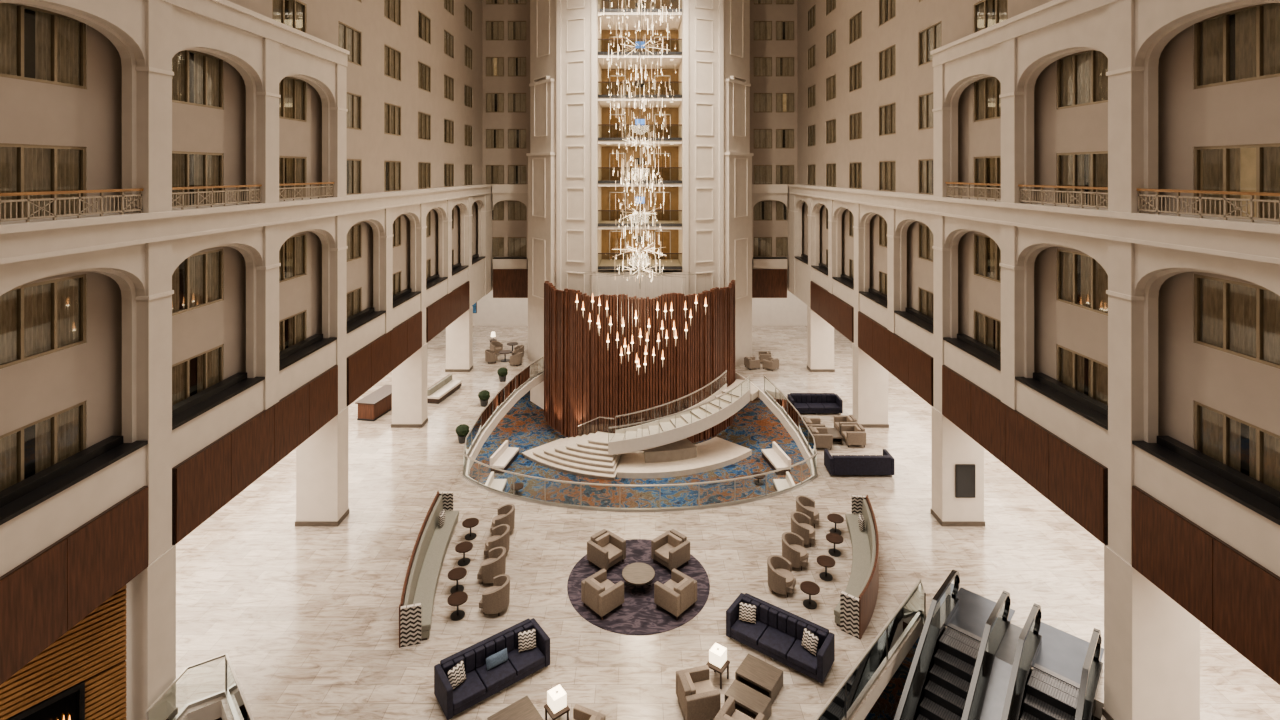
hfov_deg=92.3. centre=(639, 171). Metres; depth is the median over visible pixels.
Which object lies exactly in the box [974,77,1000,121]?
window
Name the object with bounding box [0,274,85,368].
window
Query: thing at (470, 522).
side table
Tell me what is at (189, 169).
window
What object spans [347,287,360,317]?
window
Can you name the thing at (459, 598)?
side table
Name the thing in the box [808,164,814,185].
window
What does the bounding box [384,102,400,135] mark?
window
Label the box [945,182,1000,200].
balcony railing
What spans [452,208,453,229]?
window
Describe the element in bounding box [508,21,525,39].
window
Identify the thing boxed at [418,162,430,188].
window
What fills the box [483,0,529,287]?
wall
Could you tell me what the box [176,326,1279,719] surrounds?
floor
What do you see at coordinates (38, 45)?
window
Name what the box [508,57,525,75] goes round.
window
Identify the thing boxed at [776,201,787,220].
window
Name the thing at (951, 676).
escalator
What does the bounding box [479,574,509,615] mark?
tub chair
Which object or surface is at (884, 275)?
window
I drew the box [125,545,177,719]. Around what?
pillar
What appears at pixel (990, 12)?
window
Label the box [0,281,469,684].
wood wall panels
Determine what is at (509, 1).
window
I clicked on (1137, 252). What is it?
arcade
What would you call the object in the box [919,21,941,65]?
window
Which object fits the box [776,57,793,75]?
window
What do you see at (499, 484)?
bench
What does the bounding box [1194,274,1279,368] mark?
window
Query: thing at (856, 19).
window
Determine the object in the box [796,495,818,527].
tub chair
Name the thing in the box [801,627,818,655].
throw pillow
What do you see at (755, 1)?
window
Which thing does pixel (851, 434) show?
armchair
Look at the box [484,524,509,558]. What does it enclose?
tub chair
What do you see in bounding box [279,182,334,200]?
balcony railing
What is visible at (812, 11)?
window
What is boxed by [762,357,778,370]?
armchair
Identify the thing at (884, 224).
window
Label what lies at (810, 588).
side table
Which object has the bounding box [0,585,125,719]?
slats
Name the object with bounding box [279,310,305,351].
window
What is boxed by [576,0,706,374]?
chandelier
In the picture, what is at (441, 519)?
throw pillow
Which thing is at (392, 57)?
window
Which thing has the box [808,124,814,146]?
window
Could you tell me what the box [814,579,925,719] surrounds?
balustrade
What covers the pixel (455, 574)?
side table
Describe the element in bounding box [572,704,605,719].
armchair
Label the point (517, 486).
cocktail table
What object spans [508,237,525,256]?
window
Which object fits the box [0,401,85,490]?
window
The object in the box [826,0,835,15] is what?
window
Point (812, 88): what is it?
window
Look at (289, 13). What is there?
window
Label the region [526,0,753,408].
tower
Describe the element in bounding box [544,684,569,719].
lamp
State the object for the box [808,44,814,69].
window
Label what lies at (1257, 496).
trim
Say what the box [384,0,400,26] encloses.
window
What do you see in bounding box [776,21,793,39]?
window
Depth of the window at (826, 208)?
42.30 m
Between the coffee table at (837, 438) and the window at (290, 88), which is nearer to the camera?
the window at (290, 88)
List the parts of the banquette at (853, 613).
panel, panel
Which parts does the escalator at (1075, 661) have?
landing plate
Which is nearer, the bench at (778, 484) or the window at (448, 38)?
the bench at (778, 484)
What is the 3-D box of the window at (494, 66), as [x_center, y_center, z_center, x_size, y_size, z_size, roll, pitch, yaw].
[-11.800,-8.570,50.220,1.500,1.600,0.400,0,0,0]
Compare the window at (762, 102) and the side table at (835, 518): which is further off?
the window at (762, 102)
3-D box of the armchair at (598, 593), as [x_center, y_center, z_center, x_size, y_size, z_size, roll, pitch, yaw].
[-1.196,13.530,19.804,0.978,0.897,1.035,0,0,-44]
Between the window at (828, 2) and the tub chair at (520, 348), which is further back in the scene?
the tub chair at (520, 348)
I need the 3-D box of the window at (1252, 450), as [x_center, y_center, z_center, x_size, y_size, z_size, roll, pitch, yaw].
[13.020,6.080,13.130,0.400,1.600,2.200,0,0,0]
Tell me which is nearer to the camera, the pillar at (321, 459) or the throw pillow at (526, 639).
the throw pillow at (526, 639)
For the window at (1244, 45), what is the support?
in the wall at (1248, 112)
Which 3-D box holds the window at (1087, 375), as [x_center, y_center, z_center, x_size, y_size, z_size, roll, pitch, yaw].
[13.020,6.080,17.820,0.400,1.600,2.200,0,0,0]
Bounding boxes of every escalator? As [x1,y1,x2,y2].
[894,569,1022,719]
[1001,603,1103,719]
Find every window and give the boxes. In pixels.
[0,3,85,88]
[0,143,85,221]
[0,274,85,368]
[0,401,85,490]
[172,50,222,109]
[172,151,222,208]
[172,249,222,315]
[172,344,222,404]
[272,0,305,32]
[279,77,305,121]
[279,156,305,199]
[279,233,305,282]
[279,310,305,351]
[338,21,360,65]
[347,92,360,129]
[347,159,360,194]
[347,223,360,261]
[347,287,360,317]
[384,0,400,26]
[384,44,400,80]
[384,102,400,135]
[384,160,400,191]
[393,216,400,247]
[393,271,400,294]
[418,10,430,44]
[418,61,430,92]
[418,111,430,140]
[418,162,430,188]
[426,210,430,237]
[426,258,430,278]
[444,0,453,15]
[444,29,453,58]
[444,74,453,100]
[444,118,453,143]
[444,163,453,186]
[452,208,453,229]
[452,249,453,265]
[465,5,471,30]
[465,44,471,69]
[465,84,471,107]
[465,124,471,146]
[465,164,471,185]
[486,0,503,3]
[486,21,503,39]
[486,57,503,75]
[486,93,503,111]
[486,129,503,148]
[486,165,503,183]
[492,201,503,220]
[492,237,503,256]
[508,0,525,3]
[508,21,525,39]
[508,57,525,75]
[508,93,525,111]
[508,129,525,148]
[508,165,525,183]
[508,201,525,220]
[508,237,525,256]
[754,0,771,3]
[754,21,771,39]
[754,57,771,75]
[754,93,771,111]
[754,129,771,148]
[754,165,771,183]
[754,201,771,220]
[754,237,771,256]
[776,0,793,3]
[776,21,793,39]
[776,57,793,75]
[776,93,793,111]
[776,129,793,148]
[776,165,793,183]
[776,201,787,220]
[776,237,787,256]
[808,5,814,30]
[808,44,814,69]
[808,84,814,107]
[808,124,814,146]
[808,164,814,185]
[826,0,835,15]
[826,29,835,58]
[826,74,835,100]
[826,118,835,143]
[826,163,835,186]
[826,208,827,229]
[826,249,827,265]
[849,10,861,44]
[849,61,861,92]
[849,111,861,140]
[849,162,861,188]
[849,210,853,237]
[849,258,853,278]
[879,0,895,26]
[879,44,895,80]
[879,102,895,135]
[879,160,895,191]
[879,216,886,247]
[879,271,886,294]
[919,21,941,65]
[919,92,932,129]
[919,159,932,194]
[919,223,932,261]
[919,287,932,317]
[974,0,1007,32]
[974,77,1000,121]
[974,156,1000,199]
[974,233,1000,282]
[974,310,1000,351]
[1057,50,1107,109]
[1057,151,1107,208]
[1057,249,1107,315]
[1057,344,1107,404]
[1194,3,1279,88]
[1194,143,1279,221]
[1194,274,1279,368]
[1194,401,1279,490]
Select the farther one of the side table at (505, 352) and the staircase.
the side table at (505, 352)
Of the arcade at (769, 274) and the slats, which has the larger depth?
the arcade at (769, 274)
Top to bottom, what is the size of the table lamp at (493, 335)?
1.350 m
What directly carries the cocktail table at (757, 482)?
on the floor at (754, 427)
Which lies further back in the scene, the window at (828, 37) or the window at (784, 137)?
the window at (784, 137)
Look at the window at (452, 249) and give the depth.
42.30 m
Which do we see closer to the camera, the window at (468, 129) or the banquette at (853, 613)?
the banquette at (853, 613)
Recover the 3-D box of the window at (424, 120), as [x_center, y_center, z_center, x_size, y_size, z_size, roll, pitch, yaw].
[-13.020,-2.710,36.580,0.400,1.600,2.200,0,0,0]
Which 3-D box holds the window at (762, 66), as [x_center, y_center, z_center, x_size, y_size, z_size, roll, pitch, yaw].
[10.000,-8.570,50.220,1.500,1.600,0.400,0,0,0]
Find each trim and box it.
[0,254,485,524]
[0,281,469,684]
[465,372,814,504]
[794,254,1279,524]
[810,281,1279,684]
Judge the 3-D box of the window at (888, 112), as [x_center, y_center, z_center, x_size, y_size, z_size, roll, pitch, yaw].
[13.020,-2.710,31.890,0.400,1.600,2.200,0,0,0]
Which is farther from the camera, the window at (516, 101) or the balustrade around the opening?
the window at (516, 101)
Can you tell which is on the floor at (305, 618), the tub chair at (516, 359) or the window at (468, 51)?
the tub chair at (516, 359)
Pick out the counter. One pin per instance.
(377, 403)
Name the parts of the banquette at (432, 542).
panel, panel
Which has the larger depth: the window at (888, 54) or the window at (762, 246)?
the window at (762, 246)
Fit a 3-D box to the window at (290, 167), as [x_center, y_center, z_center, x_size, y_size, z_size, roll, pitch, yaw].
[-13.020,0.220,22.510,0.400,1.600,2.200,0,0,0]
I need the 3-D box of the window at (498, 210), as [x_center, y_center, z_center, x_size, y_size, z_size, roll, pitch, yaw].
[-11.800,3.150,50.220,1.500,1.600,0.400,0,0,0]
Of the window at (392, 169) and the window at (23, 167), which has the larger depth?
the window at (392, 169)
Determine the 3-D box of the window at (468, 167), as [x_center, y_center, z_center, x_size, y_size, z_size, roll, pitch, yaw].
[-13.020,0.220,45.960,0.400,1.600,2.200,0,0,0]
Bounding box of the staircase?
[522,370,758,479]
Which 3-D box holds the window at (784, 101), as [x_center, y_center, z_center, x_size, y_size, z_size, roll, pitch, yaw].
[11.800,-5.640,50.220,1.500,1.600,0.400,0,0,0]
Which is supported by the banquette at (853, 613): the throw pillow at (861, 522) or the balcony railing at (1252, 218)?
the throw pillow at (861, 522)
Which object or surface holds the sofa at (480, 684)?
on the floor at (305, 618)
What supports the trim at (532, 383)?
attached to the floor at (305, 618)
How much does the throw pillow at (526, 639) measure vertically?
0.459 m
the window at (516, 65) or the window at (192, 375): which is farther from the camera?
the window at (516, 65)
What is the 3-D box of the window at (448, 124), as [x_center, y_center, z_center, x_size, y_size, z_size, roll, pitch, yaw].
[-13.020,-2.710,41.270,0.400,1.600,2.200,0,0,0]
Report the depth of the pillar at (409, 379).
33.70 m
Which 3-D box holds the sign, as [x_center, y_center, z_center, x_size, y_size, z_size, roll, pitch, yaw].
[12.850,12.200,24.282,0.760,1.300,0.066,0,0,0]
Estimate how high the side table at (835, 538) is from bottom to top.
0.560 m
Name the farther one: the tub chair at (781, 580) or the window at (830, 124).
the window at (830, 124)
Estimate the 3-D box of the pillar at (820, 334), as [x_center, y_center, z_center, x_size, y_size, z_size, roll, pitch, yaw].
[12.785,11.805,43.535,1.710,4.390,0.970,0,0,0]
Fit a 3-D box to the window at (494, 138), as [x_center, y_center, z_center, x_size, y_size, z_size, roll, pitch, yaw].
[-11.800,-2.710,50.220,1.500,1.600,0.400,0,0,0]
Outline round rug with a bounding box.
[567,539,709,634]
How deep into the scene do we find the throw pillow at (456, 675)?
16.21 m
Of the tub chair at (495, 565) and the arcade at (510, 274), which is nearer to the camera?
the tub chair at (495, 565)
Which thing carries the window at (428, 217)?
in the wall at (31, 112)
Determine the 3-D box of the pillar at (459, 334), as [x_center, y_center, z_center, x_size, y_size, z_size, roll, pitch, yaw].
[-12.785,11.805,43.535,1.710,4.390,0.970,0,0,0]
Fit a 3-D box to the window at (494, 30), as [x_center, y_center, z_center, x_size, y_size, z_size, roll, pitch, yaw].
[-11.800,-11.500,50.220,1.500,1.600,0.400,0,0,0]
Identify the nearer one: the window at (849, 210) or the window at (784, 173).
the window at (849, 210)
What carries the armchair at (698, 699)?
on the floor at (305, 618)
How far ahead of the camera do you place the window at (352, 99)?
27.59 m
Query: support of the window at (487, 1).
in the wall at (505, 12)
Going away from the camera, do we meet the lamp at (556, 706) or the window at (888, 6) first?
the lamp at (556, 706)
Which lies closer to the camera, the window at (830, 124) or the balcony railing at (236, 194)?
the balcony railing at (236, 194)
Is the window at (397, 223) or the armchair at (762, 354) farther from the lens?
the armchair at (762, 354)
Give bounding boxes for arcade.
[0,0,492,576]
[492,184,527,297]
[752,184,787,297]
[787,0,1279,576]
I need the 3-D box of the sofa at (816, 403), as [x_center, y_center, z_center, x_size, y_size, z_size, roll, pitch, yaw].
[10.200,13.540,35.905,2.950,0.920,1.030,0,0,0]
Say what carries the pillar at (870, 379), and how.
on the floor at (305, 618)
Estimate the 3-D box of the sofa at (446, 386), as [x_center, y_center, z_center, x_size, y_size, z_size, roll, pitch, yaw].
[-12.295,13.590,38.599,0.910,0.820,3.000,0,0,10]
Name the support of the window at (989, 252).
in the wall at (1248, 112)
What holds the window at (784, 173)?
in the wall at (773, 12)
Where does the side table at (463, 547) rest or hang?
on the floor at (305, 618)
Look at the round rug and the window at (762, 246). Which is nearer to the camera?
the round rug
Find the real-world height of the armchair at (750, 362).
0.780 m
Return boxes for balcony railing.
[0,188,142,224]
[172,184,261,209]
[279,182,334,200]
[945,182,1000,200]
[1018,184,1107,209]
[1137,188,1279,224]
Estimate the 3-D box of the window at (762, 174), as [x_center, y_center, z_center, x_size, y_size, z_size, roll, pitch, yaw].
[10.000,0.220,50.220,1.500,1.600,0.400,0,0,0]
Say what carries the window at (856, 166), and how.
in the wall at (1248, 112)
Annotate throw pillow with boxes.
[438,509,444,527]
[447,660,465,689]
[486,648,507,670]
[518,628,535,651]
[739,602,755,623]
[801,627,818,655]
[858,513,864,531]
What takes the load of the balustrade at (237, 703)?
on the floor at (305, 618)
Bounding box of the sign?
[955,464,974,497]
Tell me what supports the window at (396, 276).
in the wall at (31, 112)
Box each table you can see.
[447,591,467,620]
[448,567,466,593]
[455,541,472,565]
[462,518,478,539]
[487,696,542,719]
[499,350,511,361]
[507,342,517,352]
[510,483,523,495]
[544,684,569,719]
[622,563,654,593]
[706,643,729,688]
[725,679,771,719]
[735,653,782,703]
[752,472,764,484]
[800,581,819,608]
[817,555,834,580]
[826,533,842,556]
[827,428,842,444]
[827,513,843,534]
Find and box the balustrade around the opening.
[462,357,817,511]
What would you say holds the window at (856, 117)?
in the wall at (1248, 112)
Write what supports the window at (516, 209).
in the wall at (505, 12)
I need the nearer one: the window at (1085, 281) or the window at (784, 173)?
the window at (1085, 281)
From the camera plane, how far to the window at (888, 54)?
32.03 m
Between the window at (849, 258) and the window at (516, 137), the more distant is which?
the window at (516, 137)
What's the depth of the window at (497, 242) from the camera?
50.16 m
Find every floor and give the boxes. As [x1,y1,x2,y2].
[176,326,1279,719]
[216,391,1100,719]
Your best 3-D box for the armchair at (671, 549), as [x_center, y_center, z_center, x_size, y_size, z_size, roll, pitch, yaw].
[1.096,13.530,21.996,0.978,0.897,1.035,0,0,-44]
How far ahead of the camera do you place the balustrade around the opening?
29.84 m
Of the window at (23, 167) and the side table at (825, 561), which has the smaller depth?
the window at (23, 167)
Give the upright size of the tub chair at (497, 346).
0.943 m
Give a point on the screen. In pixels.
(586, 379)
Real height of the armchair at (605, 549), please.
0.897 m
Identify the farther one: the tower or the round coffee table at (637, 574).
the tower
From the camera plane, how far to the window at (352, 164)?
27.89 m
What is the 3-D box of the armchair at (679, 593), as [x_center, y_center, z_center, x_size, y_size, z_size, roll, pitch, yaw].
[1.146,13.530,19.804,0.978,0.897,1.035,0,0,43]
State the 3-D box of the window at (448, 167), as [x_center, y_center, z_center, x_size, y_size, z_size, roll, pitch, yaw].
[-13.020,0.220,41.270,0.400,1.600,2.200,0,0,0]
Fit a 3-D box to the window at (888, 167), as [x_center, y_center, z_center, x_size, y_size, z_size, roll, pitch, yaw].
[13.020,0.220,31.890,0.400,1.600,2.200,0,0,0]
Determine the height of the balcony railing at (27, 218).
0.600 m
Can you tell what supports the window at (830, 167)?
in the wall at (1248, 112)
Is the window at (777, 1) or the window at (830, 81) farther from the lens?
the window at (777, 1)
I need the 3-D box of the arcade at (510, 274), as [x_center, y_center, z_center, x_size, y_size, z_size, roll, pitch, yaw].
[-10.135,5.550,49.645,3.430,9.100,0.650,0,0,0]
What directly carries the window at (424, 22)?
in the wall at (31, 112)
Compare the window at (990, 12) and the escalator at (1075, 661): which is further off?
the window at (990, 12)
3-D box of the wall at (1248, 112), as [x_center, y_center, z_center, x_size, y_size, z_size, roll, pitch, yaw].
[13.020,-3.800,23.500,0.440,26.400,53.000,0,0,0]
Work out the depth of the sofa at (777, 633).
17.84 m
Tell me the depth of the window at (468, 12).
46.29 m
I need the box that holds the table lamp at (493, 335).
[489,332,496,341]
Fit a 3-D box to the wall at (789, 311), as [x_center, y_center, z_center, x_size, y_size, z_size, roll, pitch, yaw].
[0.000,13.200,56.150,44.000,8.200,0.300,0,0,0]
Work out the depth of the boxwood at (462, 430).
31.68 m
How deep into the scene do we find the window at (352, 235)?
27.59 m
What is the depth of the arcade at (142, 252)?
16.71 m
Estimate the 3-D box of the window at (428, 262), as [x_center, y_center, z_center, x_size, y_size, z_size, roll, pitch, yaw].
[-13.020,6.080,36.580,0.400,1.600,2.200,0,0,0]
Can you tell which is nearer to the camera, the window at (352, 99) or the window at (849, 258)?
the window at (352, 99)
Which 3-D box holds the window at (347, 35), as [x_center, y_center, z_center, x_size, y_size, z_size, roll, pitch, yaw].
[-13.020,-5.640,27.200,0.400,1.600,2.200,0,0,0]
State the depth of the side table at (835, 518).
23.88 m
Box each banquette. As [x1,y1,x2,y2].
[399,491,458,647]
[834,495,878,639]
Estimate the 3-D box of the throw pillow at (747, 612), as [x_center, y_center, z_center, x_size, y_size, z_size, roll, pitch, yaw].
[3.253,13.321,18.590,0.500,0.459,0.261,0,0,19]
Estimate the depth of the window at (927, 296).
27.56 m
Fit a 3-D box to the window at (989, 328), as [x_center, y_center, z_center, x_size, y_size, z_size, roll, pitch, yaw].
[13.020,6.080,22.510,0.400,1.600,2.200,0,0,0]
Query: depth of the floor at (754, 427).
34.83 m
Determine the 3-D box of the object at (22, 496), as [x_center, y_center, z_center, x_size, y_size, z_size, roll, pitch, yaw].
[-12.405,6.510,24.775,0.770,0.260,46.150,0,0,0]
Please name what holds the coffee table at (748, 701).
on the floor at (305, 618)
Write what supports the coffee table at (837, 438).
on the floor at (305, 618)
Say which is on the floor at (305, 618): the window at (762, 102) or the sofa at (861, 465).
the sofa at (861, 465)
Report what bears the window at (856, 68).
in the wall at (1248, 112)
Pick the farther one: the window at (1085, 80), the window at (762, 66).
the window at (762, 66)
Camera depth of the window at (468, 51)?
46.29 m
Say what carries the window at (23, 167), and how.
in the wall at (31, 112)
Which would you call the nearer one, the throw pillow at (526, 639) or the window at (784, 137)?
the throw pillow at (526, 639)
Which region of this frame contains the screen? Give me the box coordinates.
[544,280,734,442]
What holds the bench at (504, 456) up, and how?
on the floor at (754, 427)
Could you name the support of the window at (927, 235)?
in the wall at (1248, 112)
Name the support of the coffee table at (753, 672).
on the floor at (305, 618)
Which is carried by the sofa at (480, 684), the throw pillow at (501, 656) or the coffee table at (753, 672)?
the throw pillow at (501, 656)
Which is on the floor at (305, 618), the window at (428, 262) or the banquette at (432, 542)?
the banquette at (432, 542)
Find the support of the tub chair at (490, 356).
on the floor at (305, 618)
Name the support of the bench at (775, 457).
on the floor at (754, 427)
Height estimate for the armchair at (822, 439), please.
0.897 m
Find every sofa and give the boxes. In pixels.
[427,374,461,403]
[434,618,549,719]
[726,593,834,683]
[787,393,842,414]
[824,449,894,475]
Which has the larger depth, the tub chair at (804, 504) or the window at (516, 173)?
the window at (516, 173)
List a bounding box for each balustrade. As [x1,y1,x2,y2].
[146,653,253,719]
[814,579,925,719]
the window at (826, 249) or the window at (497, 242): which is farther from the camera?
the window at (497, 242)
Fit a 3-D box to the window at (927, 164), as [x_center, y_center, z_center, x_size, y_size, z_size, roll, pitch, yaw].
[13.020,0.220,27.200,0.400,1.600,2.200,0,0,0]
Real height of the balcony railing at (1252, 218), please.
0.600 m
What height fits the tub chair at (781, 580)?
0.943 m
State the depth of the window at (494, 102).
50.16 m
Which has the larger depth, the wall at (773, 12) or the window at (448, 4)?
the wall at (773, 12)
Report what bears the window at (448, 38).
in the wall at (31, 112)
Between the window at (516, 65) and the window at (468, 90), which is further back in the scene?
the window at (516, 65)
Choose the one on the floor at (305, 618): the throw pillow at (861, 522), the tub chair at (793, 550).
the tub chair at (793, 550)
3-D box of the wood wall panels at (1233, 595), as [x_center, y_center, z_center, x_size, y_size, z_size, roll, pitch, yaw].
[11.998,8.615,20.090,0.115,1.970,46.020,0,0,0]
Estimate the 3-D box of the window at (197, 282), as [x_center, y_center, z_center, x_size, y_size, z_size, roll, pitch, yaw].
[-13.020,3.150,17.820,0.400,1.600,2.200,0,0,0]
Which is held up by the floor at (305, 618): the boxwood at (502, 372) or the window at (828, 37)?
the boxwood at (502, 372)
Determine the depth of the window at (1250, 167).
13.39 m
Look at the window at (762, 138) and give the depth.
50.16 m
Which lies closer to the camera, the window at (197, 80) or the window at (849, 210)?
the window at (197, 80)
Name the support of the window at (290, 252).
in the wall at (31, 112)
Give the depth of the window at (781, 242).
50.17 m
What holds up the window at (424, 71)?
in the wall at (31, 112)
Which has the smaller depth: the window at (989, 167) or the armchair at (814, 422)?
the window at (989, 167)
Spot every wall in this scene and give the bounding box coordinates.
[0,0,482,451]
[473,288,807,325]
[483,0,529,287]
[750,0,796,287]
[797,0,1279,452]
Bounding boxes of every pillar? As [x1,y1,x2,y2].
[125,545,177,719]
[295,406,349,525]
[391,343,427,427]
[445,306,472,371]
[807,306,834,371]
[853,343,888,427]
[930,406,984,525]
[1102,545,1199,719]
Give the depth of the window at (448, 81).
41.60 m
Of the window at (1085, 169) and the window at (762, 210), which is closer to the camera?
the window at (1085, 169)
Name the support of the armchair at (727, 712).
on the floor at (305, 618)
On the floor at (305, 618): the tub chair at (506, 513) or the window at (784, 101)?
the tub chair at (506, 513)
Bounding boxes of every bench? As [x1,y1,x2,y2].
[485,472,506,491]
[490,440,518,473]
[762,442,790,474]
[773,472,794,491]
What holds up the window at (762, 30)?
in the wall at (773, 12)
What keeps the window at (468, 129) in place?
in the wall at (31, 112)
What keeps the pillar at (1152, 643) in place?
on the floor at (305, 618)
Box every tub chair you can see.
[477,547,505,583]
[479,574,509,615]
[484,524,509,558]
[485,349,497,363]
[490,341,502,354]
[490,504,514,532]
[509,352,522,364]
[512,345,523,355]
[767,555,795,596]
[782,532,808,570]
[791,511,814,546]
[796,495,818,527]
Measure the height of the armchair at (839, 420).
0.897 m
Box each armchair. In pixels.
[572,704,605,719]
[581,568,623,619]
[587,529,625,569]
[651,529,689,569]
[654,568,696,619]
[676,665,720,719]
[713,696,764,719]
[744,356,759,368]
[759,351,770,362]
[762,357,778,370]
[803,417,824,426]
[808,426,832,449]
[834,415,857,433]
[841,424,865,446]
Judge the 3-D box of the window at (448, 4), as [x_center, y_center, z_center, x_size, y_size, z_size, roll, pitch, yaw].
[-13.020,-11.500,41.270,0.400,1.600,2.200,0,0,0]
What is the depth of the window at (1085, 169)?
18.13 m
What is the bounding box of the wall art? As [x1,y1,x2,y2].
[472,302,476,312]
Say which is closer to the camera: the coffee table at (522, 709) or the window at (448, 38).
the coffee table at (522, 709)
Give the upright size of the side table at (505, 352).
0.672 m
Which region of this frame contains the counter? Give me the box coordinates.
[355,385,391,420]
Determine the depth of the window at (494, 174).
50.16 m
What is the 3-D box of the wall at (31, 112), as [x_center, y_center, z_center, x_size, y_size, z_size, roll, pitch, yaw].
[-13.020,-3.800,23.500,0.440,26.400,53.000,0,0,0]
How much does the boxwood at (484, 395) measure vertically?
0.899 m
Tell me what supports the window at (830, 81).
in the wall at (1248, 112)
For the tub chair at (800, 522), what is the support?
on the floor at (305, 618)
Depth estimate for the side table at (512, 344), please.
47.76 m
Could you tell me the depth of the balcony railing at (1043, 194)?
17.56 m
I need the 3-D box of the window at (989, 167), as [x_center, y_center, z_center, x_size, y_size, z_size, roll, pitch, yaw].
[13.020,0.220,22.510,0.400,1.600,2.200,0,0,0]
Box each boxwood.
[456,424,468,443]
[478,390,489,406]
[497,367,507,381]
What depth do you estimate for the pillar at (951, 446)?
24.32 m
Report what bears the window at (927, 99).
in the wall at (1248, 112)
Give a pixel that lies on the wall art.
(475, 304)

